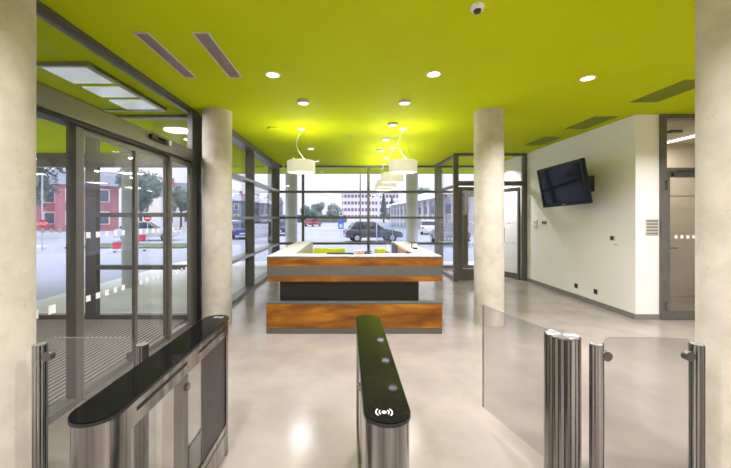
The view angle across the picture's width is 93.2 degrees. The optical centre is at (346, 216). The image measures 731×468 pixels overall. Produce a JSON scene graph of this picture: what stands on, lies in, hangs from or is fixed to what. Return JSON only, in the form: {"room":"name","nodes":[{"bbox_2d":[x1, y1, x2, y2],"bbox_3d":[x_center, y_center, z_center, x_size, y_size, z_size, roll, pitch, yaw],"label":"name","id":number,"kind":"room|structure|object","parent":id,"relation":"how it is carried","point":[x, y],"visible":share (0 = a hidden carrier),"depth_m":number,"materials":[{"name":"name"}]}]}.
{"room":"lobby","nodes":[
{"label":"lobby","id":0,"kind":"room"},
{"bbox_2d":[36,0,694,172],"bbox_3d":[-0.600,-1.850,4.825,17.800,0.400,16.250,0,0,0],"label":"ceiling","id":1,"kind":"structure","parent":0,"point":[353,61],"depth_m":3.76,"materials":[{"name":"paint"}]},
{"bbox_2d":[36,61,166,110],"bbox_3d":[-3.240,-1.628,4.450,1.000,0.050,1.580,0,0,0],"label":"ceiling panel","id":2,"kind":"object","parent":1,"relation":"attached to","point":[84,81],"visible":0.9,"depth_m":4.30,"materials":[{"name":"paint"}]},
{"bbox_2d":[36,0,194,113],"bbox_3d":[-2.388,-1.610,3.385,0.085,0.080,3.870,0,0,0],"label":"track","id":3,"kind":"object","parent":1,"relation":"attached to","point":[44,12],"visible":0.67,"depth_m":3.33,"materials":[{"name":"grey metal"}]},
{"bbox_2d":[132,32,196,77],"bbox_3d":[-1.845,-1.647,3.575,0.140,0.012,0.990,0,0,0],"label":"ceiling vent","id":4,"kind":"object","parent":1,"relation":"in","point":[159,49],"visible":1,"depth_m":3.48,"materials":[{"name":"grey metal"}]},
{"bbox_2d":[191,32,241,77],"bbox_3d":[-1.312,-1.647,3.575,0.155,0.012,0.990,0,0,0],"label":"ceiling vent","id":5,"kind":"object","parent":1,"relation":"in","point":[212,47],"visible":1,"depth_m":3.48,"materials":[{"name":"grey metal"}]},
{"bbox_2d":[265,71,280,77],"bbox_3d":[-0.860,-1.647,4.000,0.176,0.011,0.176,0,0,0],"label":"recessed light","id":6,"kind":"object","parent":1,"relation":"in","point":[271,74],"visible":1,"depth_m":3.99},
{"bbox_2d":[268,126,279,130],"bbox_3d":[-1.360,-1.639,6.400,0.224,0.028,0.224,0,0,0],"label":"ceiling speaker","id":7,"kind":"object","parent":1,"relation":"attached to","point":[273,128],"visible":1,"depth_m":6.34,"materials":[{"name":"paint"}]},
{"bbox_2d":[287,127,314,173],"bbox_3d":[-0.850,-1.238,6.400,0.520,0.830,0.520,0,0,0],"label":"pendant lamp","id":8,"kind":"object","parent":1,"relation":"hanging from","point":[294,166],"visible":1,"depth_m":6.21,"materials":[{"name":"white fabric"}]},
{"bbox_2d":[290,171,312,172],"bbox_3d":[-0.850,-0.841,6.400,0.488,0.001,0.488,0,0,0],"label":"diffuser","id":9,"kind":"object","parent":8,"relation":"attached to","point":[290,171],"depth_m":6.52,"materials":[{"name":"white plastic"}]},
{"bbox_2d":[297,99,308,105],"bbox_3d":[-0.620,-1.631,4.900,0.170,0.045,0.170,0,0,0],"label":"ceiling lamp","id":10,"kind":"object","parent":1,"relation":"attached to","point":[303,102],"visible":1,"depth_m":4.87,"materials":[{"name":"white plastic"}]},
{"bbox_2d":[236,173,473,173],"bbox_3d":[-4.157,-1.800,9.494,18.882,0.900,6.222,0,0,-39],"label":"fascia","id":11,"kind":"object","parent":1,"relation":"attached to","point":[236,173],"visible":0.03,"depth_m":12.95,"materials":[{"name":"grey metal"}]},
{"bbox_2d":[375,163,391,190],"bbox_3d":[1.130,-1.238,10.700,0.520,0.830,0.520,0,0,0],"label":"pendant lamp","id":12,"kind":"object","parent":1,"relation":"hanging from","point":[382,164],"visible":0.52,"depth_m":10.63,"materials":[{"name":"white fabric"}]},
{"bbox_2d":[377,157,395,187],"bbox_3d":[1.090,-1.238,9.550,0.520,0.830,0.520,0,0,0],"label":"pendant lamp","id":13,"kind":"object","parent":1,"relation":"hanging from","point":[379,184],"visible":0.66,"depth_m":9.39,"materials":[{"name":"white fabric"}]},
{"bbox_2d":[381,147,402,182],"bbox_3d":[1.070,-1.238,8.150,0.520,0.830,0.520,0,0,0],"label":"pendant lamp","id":14,"kind":"object","parent":1,"relation":"hanging from","point":[386,177],"visible":0.74,"depth_m":7.96,"materials":[{"name":"white fabric"}]},
{"bbox_2d":[388,122,397,126],"bbox_3d":[0.810,-1.631,6.080,0.170,0.045,0.170,0,0,0],"label":"ceiling lamp","id":15,"kind":"object","parent":1,"relation":"attached to","point":[391,124],"visible":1,"depth_m":6.03,"materials":[{"name":"white plastic"}]},
{"bbox_2d":[389,127,416,173],"bbox_3d":[1.040,-1.238,6.400,0.520,0.830,0.520,0,0,0],"label":"pendant lamp","id":16,"kind":"object","parent":1,"relation":"hanging from","point":[396,166],"visible":1,"depth_m":6.21,"materials":[{"name":"white fabric"}]},
{"bbox_2d":[391,171,414,172],"bbox_3d":[1.040,-0.841,6.400,0.488,0.001,0.488,0,0,0],"label":"diffuser","id":17,"kind":"object","parent":16,"relation":"attached to","point":[394,171],"depth_m":6.52,"materials":[{"name":"white plastic"}]},
{"bbox_2d":[399,99,410,105],"bbox_3d":[0.820,-1.631,4.900,0.170,0.045,0.170,0,0,0],"label":"ceiling lamp","id":18,"kind":"object","parent":1,"relation":"attached to","point":[403,102],"visible":1,"depth_m":4.87,"materials":[{"name":"white plastic"}]},
{"bbox_2d":[426,71,441,77],"bbox_3d":[1.000,-1.647,3.980,0.176,0.011,0.176,0,0,0],"label":"recessed light","id":19,"kind":"object","parent":1,"relation":"in","point":[431,74],"visible":1,"depth_m":3.98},
{"bbox_2d":[470,2,484,14],"bbox_3d":[1.020,-1.621,2.700,0.110,0.064,0.110,0,0,0],"label":"security camera","id":20,"kind":"object","parent":1,"relation":"attached to","point":[476,8],"visible":1,"depth_m":2.67,"materials":[{"name":"white plastic"}]},
{"bbox_2d":[525,137,561,144],"bbox_3d":[4.250,-1.647,7.500,0.380,0.012,0.820,0,0,0],"label":"ceiling vent","id":21,"kind":"object","parent":1,"relation":"in","point":[544,140],"visible":1,"depth_m":7.41,"materials":[{"name":"metal"}]},
{"bbox_2d":[579,75,596,81],"bbox_3d":[2.860,-1.647,4.100,0.176,0.011,0.176,0,0,0],"label":"recessed light","id":22,"kind":"object","parent":1,"relation":"in","point":[590,77],"visible":1,"depth_m":4.10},
{"bbox_2d":[565,116,617,128],"bbox_3d":[4.250,-1.647,6.040,0.380,0.012,0.780,0,0,0],"label":"ceiling vent","id":23,"kind":"object","parent":1,"relation":"in","point":[595,120],"visible":1,"depth_m":5.99,"materials":[{"name":"metal"}]},
{"bbox_2d":[630,80,694,102],"bbox_3d":[4.250,-1.647,4.545,0.380,0.012,0.810,0,0,0],"label":"ceiling vent","id":24,"kind":"object","parent":1,"relation":"in","point":[683,86],"visible":0.79,"depth_m":4.55,"materials":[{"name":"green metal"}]},
{"bbox_2d":[36,268,694,467],"bbox_3d":[1.250,1.700,4.025,13.900,0.100,14.450,0,0,0],"label":"floor","id":25,"kind":"structure","parent":0,"point":[292,397],"depth_m":3.32,"materials":[{"name":"concrete"}]},
{"bbox_2d":[0,0,35,467],"bbox_3d":[-2.075,0.000,1.976,0.440,3.300,0.440,0,0,0],"label":"concrete column","id":26,"kind":"structure","parent":25,"relation":"on","point":[17,17],"depth_m":1.94,"materials":[{"name":"beige concrete"}]},
{"bbox_2d":[32,337,148,467],"bbox_3d":[-1.415,1.158,1.906,0.676,0.985,0.110,0,0,0],"label":"gate","id":27,"kind":"object","parent":25,"relation":"on","point":[41,355],"visible":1,"depth_m":1.89,"materials":[{"name":"metal"}]},
{"bbox_2d":[36,320,186,409],"bbox_3d":[-4.050,1.643,3.550,3.000,0.014,3.900,0,0,0],"label":"entrance mat","id":28,"kind":"object","parent":25,"relation":"on","point":[101,355],"visible":0.5,"depth_m":4.50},
{"bbox_2d":[36,81,199,425],"bbox_3d":[-2.425,0.000,3.480,0.190,3.300,4.040,0,0,0],"label":"door","id":29,"kind":"structure","parent":25,"relation":"on","point":[81,119],"depth_m":3.39,"materials":[{"name":"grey metal"}]},
{"bbox_2d":[149,134,171,145],"bbox_3d":[-2.306,-0.953,4.266,0.054,0.065,0.432,0,0,0],"label":"sensor","id":30,"kind":"object","parent":29,"relation":"attached to","point":[151,136],"visible":1,"depth_m":4.23,"materials":[{"name":"black plastic"}]},
{"bbox_2d":[36,115,201,318],"bbox_3d":[-4.040,0.000,5.610,3.320,3.300,0.100,0,0,0],"label":"window","id":31,"kind":"structure","parent":25,"relation":"on","point":[94,160],"depth_m":5.56,"materials":[{"name":"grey metal"}]},
{"bbox_2d":[67,315,228,467],"bbox_3d":[-0.914,1.177,1.835,0.174,0.946,1.316,0,0,0],"label":"turnstile","id":32,"kind":"object","parent":25,"relation":"on","point":[100,428],"visible":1,"depth_m":1.73,"materials":[{"name":"silver metal"}]},
{"bbox_2d":[202,107,231,323],"bbox_3d":[-2.030,0.000,5.400,0.440,3.300,0.440,0,0,0],"label":"concrete column","id":33,"kind":"structure","parent":25,"relation":"on","point":[216,122],"depth_m":5.21,"materials":[{"name":"beige concrete"}]},
{"bbox_2d":[232,129,253,304],"bbox_3d":[-2.240,0.000,6.795,0.200,3.300,2.270,0,0,0],"label":"window","id":34,"kind":"structure","parent":25,"relation":"on","point":[240,141],"depth_m":7.13,"materials":[{"name":"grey metal"}]},
{"bbox_2d":[245,146,279,287],"bbox_3d":[-2.240,0.000,9.440,0.200,3.300,3.020,0,0,0],"label":"window","id":35,"kind":"structure","parent":25,"relation":"on","point":[250,156],"depth_m":7.93,"materials":[{"name":"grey metal"}]},
{"bbox_2d":[268,166,277,254],"bbox_3d":[-2.360,0.000,11.075,0.280,3.300,0.250,0,0,0],"label":"window","id":36,"kind":"structure","parent":25,"relation":"on","point":[272,173],"depth_m":10.95,"materials":[{"name":"brown metal"}]},
{"bbox_2d":[278,165,301,250],"bbox_3d":[-1.835,0.000,11.125,0.770,3.300,0.150,0,0,0],"label":"window","id":37,"kind":"structure","parent":25,"relation":"on","point":[281,243],"depth_m":11.05,"materials":[{"name":"brown metal"}]},
{"bbox_2d":[313,248,344,253],"bbox_3d":[-0.370,1.157,7.346,0.660,0.985,0.328,0,0,0],"label":"base cabinet","id":38,"kind":"object","parent":25,"relation":"on","point":[315,250],"visible":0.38,"depth_m":7.19,"materials":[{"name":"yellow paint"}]},
{"bbox_2d":[302,165,366,244],"bbox_3d":[-0.400,0.000,11.125,2.100,3.300,0.150,0,0,0],"label":"window","id":39,"kind":"structure","parent":25,"relation":"on","point":[316,166],"depth_m":11.05,"materials":[{"name":"brown metal"}]},
{"bbox_2d":[266,241,441,333],"bbox_3d":[0.102,1.101,6.343,2.480,1.099,2.954,0,0,0],"label":"reception desk","id":40,"kind":"object","parent":25,"relation":"on","point":[320,293],"visible":0.98,"depth_m":4.87,"materials":[{"name":"brown wood"}]},
{"bbox_2d":[327,253,353,254],"bbox_3d":[-0.100,0.541,5.120,0.400,0.019,0.110,0,0,0],"label":"keyboard","id":41,"kind":"object","parent":40,"relation":"on","point":[327,253],"visible":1,"depth_m":5.07,"materials":[{"name":"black plastic"}]},
{"bbox_2d":[268,241,439,255],"bbox_3d":[0.107,0.554,6.343,2.462,0.006,2.946,0,0,0],"label":"countertop","id":42,"kind":"structure","parent":40,"relation":"on","point":[291,250],"depth_m":5.35,"materials":[{"name":"white stone"}]},
{"bbox_2d":[354,249,364,254],"bbox_3d":[0.185,0.514,5.100,0.172,0.073,0.172,0,0,0],"label":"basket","id":43,"kind":"object","parent":40,"relation":"on","point":[358,252],"visible":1,"depth_m":5.04,"materials":[{"name":"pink wicker"}]},
{"bbox_2d":[386,244,389,254],"bbox_3d":[0.600,0.475,5.090,0.057,0.152,0.057,0,0,0],"label":"bottle","id":44,"kind":"object","parent":40,"relation":"on","point":[387,247],"visible":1,"depth_m":5.07,"materials":[{"name":"white plastic"}]},
{"bbox_2d":[392,243,396,253],"bbox_3d":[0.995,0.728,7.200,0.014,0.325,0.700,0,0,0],"label":"folder","id":45,"kind":"object","parent":40,"relation":"on","point":[394,246],"visible":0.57,"depth_m":7.17,"materials":[{"name":"grey plastic"}]},
{"bbox_2d":[397,246,405,253],"bbox_3d":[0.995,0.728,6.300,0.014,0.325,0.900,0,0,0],"label":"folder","id":46,"kind":"object","parent":40,"relation":"on","point":[400,250],"visible":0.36,"depth_m":6.37,"materials":[{"name":"pink paper"}]},
{"bbox_2d":[411,243,417,248],"bbox_3d":[1.161,0.503,5.925,0.102,0.095,0.082,0,0,32],"label":"mug","id":47,"kind":"object","parent":40,"relation":"on","point":[415,245],"visible":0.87,"depth_m":5.90,"materials":[{"name":"white ceramic"}]},
{"bbox_2d":[375,248,385,253],"bbox_3d":[0.730,1.150,7.150,0.280,1.000,0.320,0,0,0],"label":"base cabinet","id":48,"kind":"object","parent":25,"relation":"on","point":[377,250],"visible":0.22,"depth_m":6.99,"materials":[{"name":"yellow paint"}]},
{"bbox_2d":[355,315,410,467],"bbox_3d":[0.146,1.177,1.835,0.174,0.946,1.316,0,0,0],"label":"turnstile","id":49,"kind":"object","parent":25,"relation":"on","point":[383,412],"visible":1,"depth_m":1.38,"materials":[{"name":"black glass"}]},
{"bbox_2d":[367,165,437,253],"bbox_3d":[1.785,0.000,11.125,2.270,3.300,0.150,0,0,0],"label":"window","id":50,"kind":"structure","parent":25,"relation":"on","point":[435,243],"depth_m":11.05,"materials":[{"name":"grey metal"}]},
{"bbox_2d":[434,155,452,278],"bbox_3d":[2.840,0.000,10.025,0.080,3.300,2.050,0,0,0],"label":"window","id":51,"kind":"structure","parent":25,"relation":"on","point":[451,156],"depth_m":9.87,"materials":[{"name":"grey metal"}]},
{"bbox_2d":[474,107,503,326],"bbox_3d":[2.220,0.000,5.400,0.440,3.300,0.440,0,0,0],"label":"concrete column","id":52,"kind":"structure","parent":25,"relation":"on","point":[488,122],"depth_m":5.21,"materials":[{"name":"beige concrete"}]},
{"bbox_2d":[482,305,581,467],"bbox_3d":[1.251,1.173,2.360,0.240,0.955,0.843,0,0,-6],"label":"gate","id":53,"kind":"object","parent":25,"relation":"on","point":[562,348],"visible":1,"depth_m":2.00,"materials":[{"name":"metal"}]},
{"bbox_2d":[589,337,705,467],"bbox_3d":[1.655,1.158,1.906,0.668,0.985,0.110,0,0,0],"label":"gate","id":54,"kind":"object","parent":25,"relation":"on","point":[696,355],"visible":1,"depth_m":1.89,"materials":[{"name":"metal"}]},
{"bbox_2d":[695,0,730,467],"bbox_3d":[2.305,0.000,1.976,0.440,3.300,0.440,0,0,0],"label":"concrete column","id":55,"kind":"structure","parent":25,"relation":"on","point":[712,17],"depth_m":1.96,"materials":[{"name":"beige concrete"}]},
{"bbox_2d":[438,165,473,268],"bbox_3d":[3.804,0.000,11.125,1.689,3.300,0.150,0,0,0],"label":"window","id":56,"kind":"structure","parent":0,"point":[440,195],"depth_m":11.08,"materials":[{"name":"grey metal"}]},
{"bbox_2d":[504,115,644,313],"bbox_3d":[4.725,0.000,8.380,0.150,3.300,5.640,0,0,0],"label":"wall","id":57,"kind":"structure","parent":0,"point":[574,245],"depth_m":6.48,"materials":[{"name":"white paint"}]},
{"bbox_2d":[453,153,526,280],"bbox_3d":[3.704,0.000,9.277,1.889,3.300,0.803,0,0,0],"label":"door","id":58,"kind":"structure","parent":57,"relation":"in","point":[459,273],"depth_m":8.90,"materials":[{"name":"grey metal"}]},
{"bbox_2d":[533,219,536,227],"bbox_3d":[4.638,0.170,8.500,0.030,0.220,0.150,0,0,0],"label":"thermostat","id":59,"kind":"object","parent":57,"relation":"attached to","point":[534,220],"visible":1,"depth_m":8.49,"materials":[{"name":"plastic"}]},
{"bbox_2d":[537,158,594,207],"bbox_3d":[4.324,-0.615,6.632,0.663,0.845,1.288,0,0,0],"label":"television","id":60,"kind":"object","parent":57,"relation":"attached to","point":[568,183],"visible":1,"depth_m":6.49,"materials":[{"name":"plastic"}]},
{"bbox_2d":[527,278,659,319],"bbox_3d":[4.831,1.607,7.221,0.398,0.085,3.358,0,0,0],"label":"baseboard","id":61,"kind":"structure","parent":57,"relation":"attached to","point":[596,303],"depth_m":6.25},
{"bbox_2d":[645,115,658,313],"bbox_3d":[6.500,0.000,5.635,3.400,3.300,0.150,0,0,0],"label":"wall","id":62,"kind":"structure","parent":0,"point":[651,121],"depth_m":5.56,"materials":[{"name":"white paint"}]},
{"bbox_2d":[646,219,657,234],"bbox_3d":[4.910,0.160,5.553,0.200,0.260,0.015,0,0,0],"label":"wall plaque","id":63,"kind":"object","parent":62,"relation":"attached to","point":[651,224],"visible":1,"depth_m":5.54,"materials":[{"name":"white metal"}]},
{"bbox_2d":[659,114,694,319],"bbox_3d":[5.575,0.000,5.551,1.090,3.300,0.178,0,0,0],"label":"door","id":64,"kind":"structure","parent":62,"relation":"in","point":[665,173],"depth_m":5.52,"materials":[{"name":"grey metal"}]},
{"bbox_2d":[667,144,694,191],"bbox_3d":[6.500,0.000,7.375,3.400,3.300,0.150,0,0,0],"label":"wall","id":65,"kind":"structure","parent":0,"point":[678,155],"depth_m":7.30,"materials":[{"name":"beige paint"}]},
{"bbox_2d":[670,192,694,294],"bbox_3d":[7.070,0.560,7.234,1.060,2.180,0.088,0,0,0],"label":"door","id":66,"kind":"structure","parent":65,"relation":"in","point":[682,204],"depth_m":7.25,"materials":[{"name":"glass"}]},
{"bbox_2d":[667,120,694,143],"bbox_3d":[6.500,-1.600,6.505,3.400,0.100,1.590,0,0,0],"label":"ceiling","id":67,"kind":"structure","parent":0,"point":[688,126],"depth_m":6.11,"materials":[{"name":"beige paint"}]},
{"bbox_2d":[667,130,682,133],"bbox_3d":[5.870,-1.528,6.180,0.200,0.045,0.100,0,0,0],"label":"smoke detector","id":68,"kind":"object","parent":67,"relation":"attached to","point":[669,131],"visible":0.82,"depth_m":6.14,"materials":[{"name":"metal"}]},
{"bbox_2d":[667,134,694,143],"bbox_3d":[6.520,-1.525,6.620,0.070,0.050,1.260,0,0,0],"label":"strip light","id":69,"kind":"object","parent":67,"relation":"attached to","point":[692,135],"visible":0.29,"depth_m":6.70,"materials":[{"name":"white plastic"}]},
{"label":"outside","id":70,"kind":"structure","parent":0,"visible":0},
{"bbox_2d":[36,219,473,300],"bbox_3d":[0.000,1.840,120.000,320.000,0.120,280.000,0,0,0],"label":"ground","id":71,"kind":"structure","parent":70,"point":[50,262],"depth_m":20.13,"materials":[{"name":"grey asphalt"}]},
{"bbox_2d":[37,175,47,250],"bbox_3d":[-15.915,-0.210,18.018,0.444,3.980,0.083,0,0,-41],"label":"road sign","id":72,"kind":"object","parent":71,"relation":"on","point":[41,223],"visible":0.99,"depth_m":18.00,"materials":[{"name":"red metal"}]},
{"bbox_2d":[36,170,54,229],"bbox_3d":[-44.023,-2.820,48.215,7.600,9.200,6.800,0,0,-42],"label":"house","id":73,"kind":"structure","parent":71,"relation":"on","point":[49,210],"depth_m":47.12,"materials":[{"name":"brick"}]},
{"bbox_2d":[36,168,65,209],"bbox_3d":[-27.067,-3.165,28.969,6.891,9.890,6.233,0,0,8],"label":"tree","id":74,"kind":"object","parent":71,"relation":"on","point":[39,171],"visible":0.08,"depth_m":29.76,"materials":[{"name":"green plant"}]},
{"bbox_2d":[51,169,120,231],"bbox_3d":[-34.792,-2.570,46.406,7.100,8.700,6.800,0,0,-37],"label":"house","id":75,"kind":"structure","parent":71,"relation":"on","point":[109,190],"depth_m":44.89,"materials":[{"name":"brick"}]},
{"bbox_2d":[64,243,186,247],"bbox_3d":[-12.650,1.745,21.000,6.700,0.070,3.000,0,0,0],"label":"grass verge","id":76,"kind":"structure","parent":71,"relation":"on","point":[102,245],"depth_m":20.70,"materials":[{"name":"green plant"}]},
{"bbox_2d":[111,235,147,252],"bbox_3d":[-11.200,1.350,17.800,1.600,0.860,0.400,0,0,-29],"label":"barrier","id":77,"kind":"object","parent":71,"relation":"on","point":[115,245],"visible":0.42,"depth_m":17.55,"materials":[{"name":"red paint"}]},
{"bbox_2d":[114,169,162,220],"bbox_3d":[-27.230,-2.378,45.726,5.336,8.315,5.759,0,0,0],"label":"tree","id":78,"kind":"object","parent":71,"relation":"on","point":[150,187],"visible":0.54,"depth_m":45.32,"materials":[{"name":"green plant"}]},
{"bbox_2d":[113,221,178,239],"bbox_3d":[-15.002,1.055,26.002,4.118,1.450,1.733,0,0,-20],"label":"car","id":79,"kind":"object","parent":71,"relation":"on","point":[142,224],"visible":0.34,"depth_m":25.32,"materials":[{"name":"silver metal"}]},
{"bbox_2d":[144,217,150,241],"bbox_3d":[-14.462,0.765,25.021,0.478,2.030,0.081,0,0,-30],"label":"road sign","id":80,"kind":"object","parent":71,"relation":"on","point":[147,219],"visible":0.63,"depth_m":25.00,"materials":[{"name":"red metal"}]},
{"bbox_2d":[160,178,186,225],"bbox_3d":[-33.505,-2.870,68.701,6.600,9.300,6.800,0,0,-26],"label":"house","id":81,"kind":"structure","parent":71,"relation":"on","point":[175,220],"depth_m":66.06,"materials":[{"name":"stone"}]},
{"bbox_2d":[162,186,186,228],"bbox_3d":[-25.482,-1.514,53.016,4.675,6.589,4.253,0,0,0],"label":"tree","id":82,"kind":"object","parent":71,"relation":"on","point":[179,196],"visible":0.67,"depth_m":52.26,"materials":[{"name":"green plant"}]},
{"bbox_2d":[232,221,244,238],"bbox_3d":[-8.752,1.055,28.998,1.733,1.450,4.118,0,0,-17],"label":"car","id":83,"kind":"object","parent":71,"relation":"on","point":[238,229],"visible":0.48,"depth_m":27.10,"materials":[{"name":"blue metal"}]},
{"bbox_2d":[232,191,260,223],"bbox_3d":[-28.000,-2.670,96.000,6.600,8.900,8.800,0,0,0],"label":"house","id":84,"kind":"structure","parent":71,"relation":"on","point":[238,200],"depth_m":92.55,"materials":[{"name":"stone"}]},
{"bbox_2d":[260,194,283,223],"bbox_3d":[-21.200,-2.270,98.000,5.100,8.100,8.800,0,0,0],"label":"house","id":85,"kind":"structure","parent":71,"relation":"on","point":[264,202],"depth_m":94.01,"materials":[{"name":"stone"}]},
{"bbox_2d":[280,220,284,232],"bbox_3d":[-6.752,1.055,33.998,1.733,1.450,4.118,0,0,-11],"label":"car","id":86,"kind":"object","parent":71,"relation":"on","point":[282,222],"visible":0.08,"depth_m":32.20,"materials":[{"name":"blue metal"}]},
{"bbox_2d":[300,205,310,221],"bbox_3d":[-13.038,-1.041,109.960,4.032,5.643,4.769,0,0,0],"label":"tree","id":87,"kind":"object","parent":71,"relation":"on","point":[306,208],"visible":0.71,"depth_m":108.74,"materials":[{"name":"green plant"}]},
{"bbox_2d":[304,219,321,226],"bbox_3d":[-6.403,1.055,65.000,1.733,1.450,4.118,0,0,24],"label":"car","id":88,"kind":"object","parent":71,"relation":"on","point":[312,222],"visible":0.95,"depth_m":63.60,"materials":[{"name":"red metal"}]},
{"bbox_2d":[283,215,346,221],"bbox_3d":[-12.000,0.515,114.000,24.000,2.530,2.000,0,0,0],"label":"hedge","id":89,"kind":"object","parent":71,"relation":"on","point":[298,220],"visible":0.31,"depth_m":113.01,"materials":[{"name":"plant"}]},
{"bbox_2d":[308,202,324,219],"bbox_3d":[-8.655,-1.328,99.935,4.923,6.215,5.007,0,0,0],"label":"tree","id":90,"kind":"object","parent":71,"relation":"on","point":[316,210],"visible":0.97,"depth_m":98.43,"materials":[{"name":"green plant"}]},
{"bbox_2d":[325,203,343,222],"bbox_3d":[-3.745,-1.213,103.532,5.658,5.986,5.350,0,0,0],"label":"tree","id":91,"kind":"object","parent":71,"relation":"on","point":[333,209],"visible":0.95,"depth_m":102.67,"materials":[{"name":"green plant"}]},
{"bbox_2d":[338,212,343,228],"bbox_3d":[-0.530,0.670,30.018,0.480,2.220,0.084,0,0,0],"label":"road sign","id":92,"kind":"object","parent":71,"relation":"on","point":[340,221],"visible":0.98,"depth_m":29.98,"materials":[{"name":"blue metal"}]},
{"bbox_2d":[360,174,360,241],"bbox_3d":[1.545,-1.135,24.000,1.350,5.830,0.180,0,0,0],"label":"street lamp","id":93,"kind":"object","parent":71,"relation":"on","point":[360,174],"visible":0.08,"depth_m":23.96,"materials":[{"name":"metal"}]},
{"bbox_2d":[341,193,398,220],"bbox_3d":[10.100,-4.520,156.850,25.400,12.600,14.700,0,0,0],"label":"office block","id":94,"kind":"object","parent":71,"relation":"on","point":[350,202],"visible":0.66,"depth_m":150.01,"materials":[{"name":"white concrete"}]},
{"bbox_2d":[343,221,402,241],"bbox_3d":[1.849,1.055,25.202,4.118,1.450,1.733,0,0,-9],"label":"car","id":95,"kind":"object","parent":71,"relation":"on","point":[352,232],"visible":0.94,"depth_m":24.38,"materials":[{"name":"grey metal"}]},
{"bbox_2d":[379,193,388,222],"bbox_3d":[11.530,-3.002,107.981,3.404,9.564,3.603,0,0,0],"label":"tree","id":96,"kind":"object","parent":71,"relation":"on","point":[384,213],"visible":0.93,"depth_m":107.59,"materials":[{"name":"green plant"}]},
{"bbox_2d":[376,223,405,241],"bbox_3d":[3.020,1.070,21.850,2.260,1.420,1.100,0,0,0],"label":"bus shelter","id":97,"kind":"object","parent":71,"relation":"on","point":[376,223],"visible":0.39,"depth_m":22.33,"materials":[{"name":"grey metal"}]},
{"bbox_2d":[388,197,393,219],"bbox_3d":[14.670,-2.540,111.995,3.075,8.640,3.342,0,0,0],"label":"tree","id":98,"kind":"object","parent":71,"relation":"on","point":[392,201],"visible":0.3,"depth_m":111.83,"materials":[{"name":"green plant"}]},
{"bbox_2d":[418,187,431,194],"bbox_3d":[20.691,-3.196,91.974,5.809,9.952,5.936,0,0,0],"label":"tree","id":99,"kind":"object","parent":71,"relation":"on","point":[421,188],"visible":0.12,"depth_m":91.38,"materials":[{"name":"green plant"}]},
{"bbox_2d":[421,220,433,234],"bbox_3d":[8.597,1.055,36.000,1.733,1.450,4.118,0,0,13],"label":"car","id":100,"kind":"object","parent":71,"relation":"on","point":[427,225],"visible":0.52,"depth_m":34.27,"materials":[{"name":"white metal"}]},
{"bbox_2d":[387,186,473,234],"bbox_3d":[16.491,-1.520,54.349,13.600,6.600,41.000,0,0,-4],"label":"long hall","id":101,"kind":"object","parent":71,"relation":"on","point":[425,200],"visible":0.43,"depth_m":46.92,"materials":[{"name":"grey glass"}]},
{"bbox_2d":[430,222,469,241],"bbox_3d":[6.597,1.055,22.499,1.733,1.450,4.118,0,0,4],"label":"car","id":102,"kind":"object","parent":71,"relation":"on","point":[447,228],"visible":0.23,"depth_m":20.70,"materials":[{"name":"white metal"}]},
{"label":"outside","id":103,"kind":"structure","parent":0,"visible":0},
{"bbox_2d":[36,261,473,312],"bbox_3d":[-0.500,1.725,9.360,11.400,0.110,7.280,0,0,0],"label":"path","id":104,"kind":"structure","parent":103,"point":[150,293],"depth_m":7.53,"materials":[{"name":"grey concrete"}]},
{"bbox_2d":[121,148,138,286],"bbox_3d":[-5.250,0.010,8.350,0.350,3.320,0.350,0,0,0],"label":"concrete column","id":105,"kind":"structure","parent":104,"relation":"on","point":[126,173],"depth_m":8.19,"materials":[{"name":"grey concrete"}]},
{"bbox_2d":[285,171,296,246],"bbox_3d":[-2.030,0.010,12.600,0.430,3.320,0.430,0,0,0],"label":"concrete column","id":106,"kind":"structure","parent":104,"relation":"on","point":[290,179],"depth_m":12.42,"materials":[{"name":"grey concrete"}]},
{"bbox_2d":[406,171,417,241],"bbox_3d":[2.370,0.010,12.600,0.430,3.320,0.430,0,0,0],"label":"concrete column","id":107,"kind":"structure","parent":104,"relation":"on","point":[411,179],"depth_m":12.42,"materials":[{"name":"grey concrete"}]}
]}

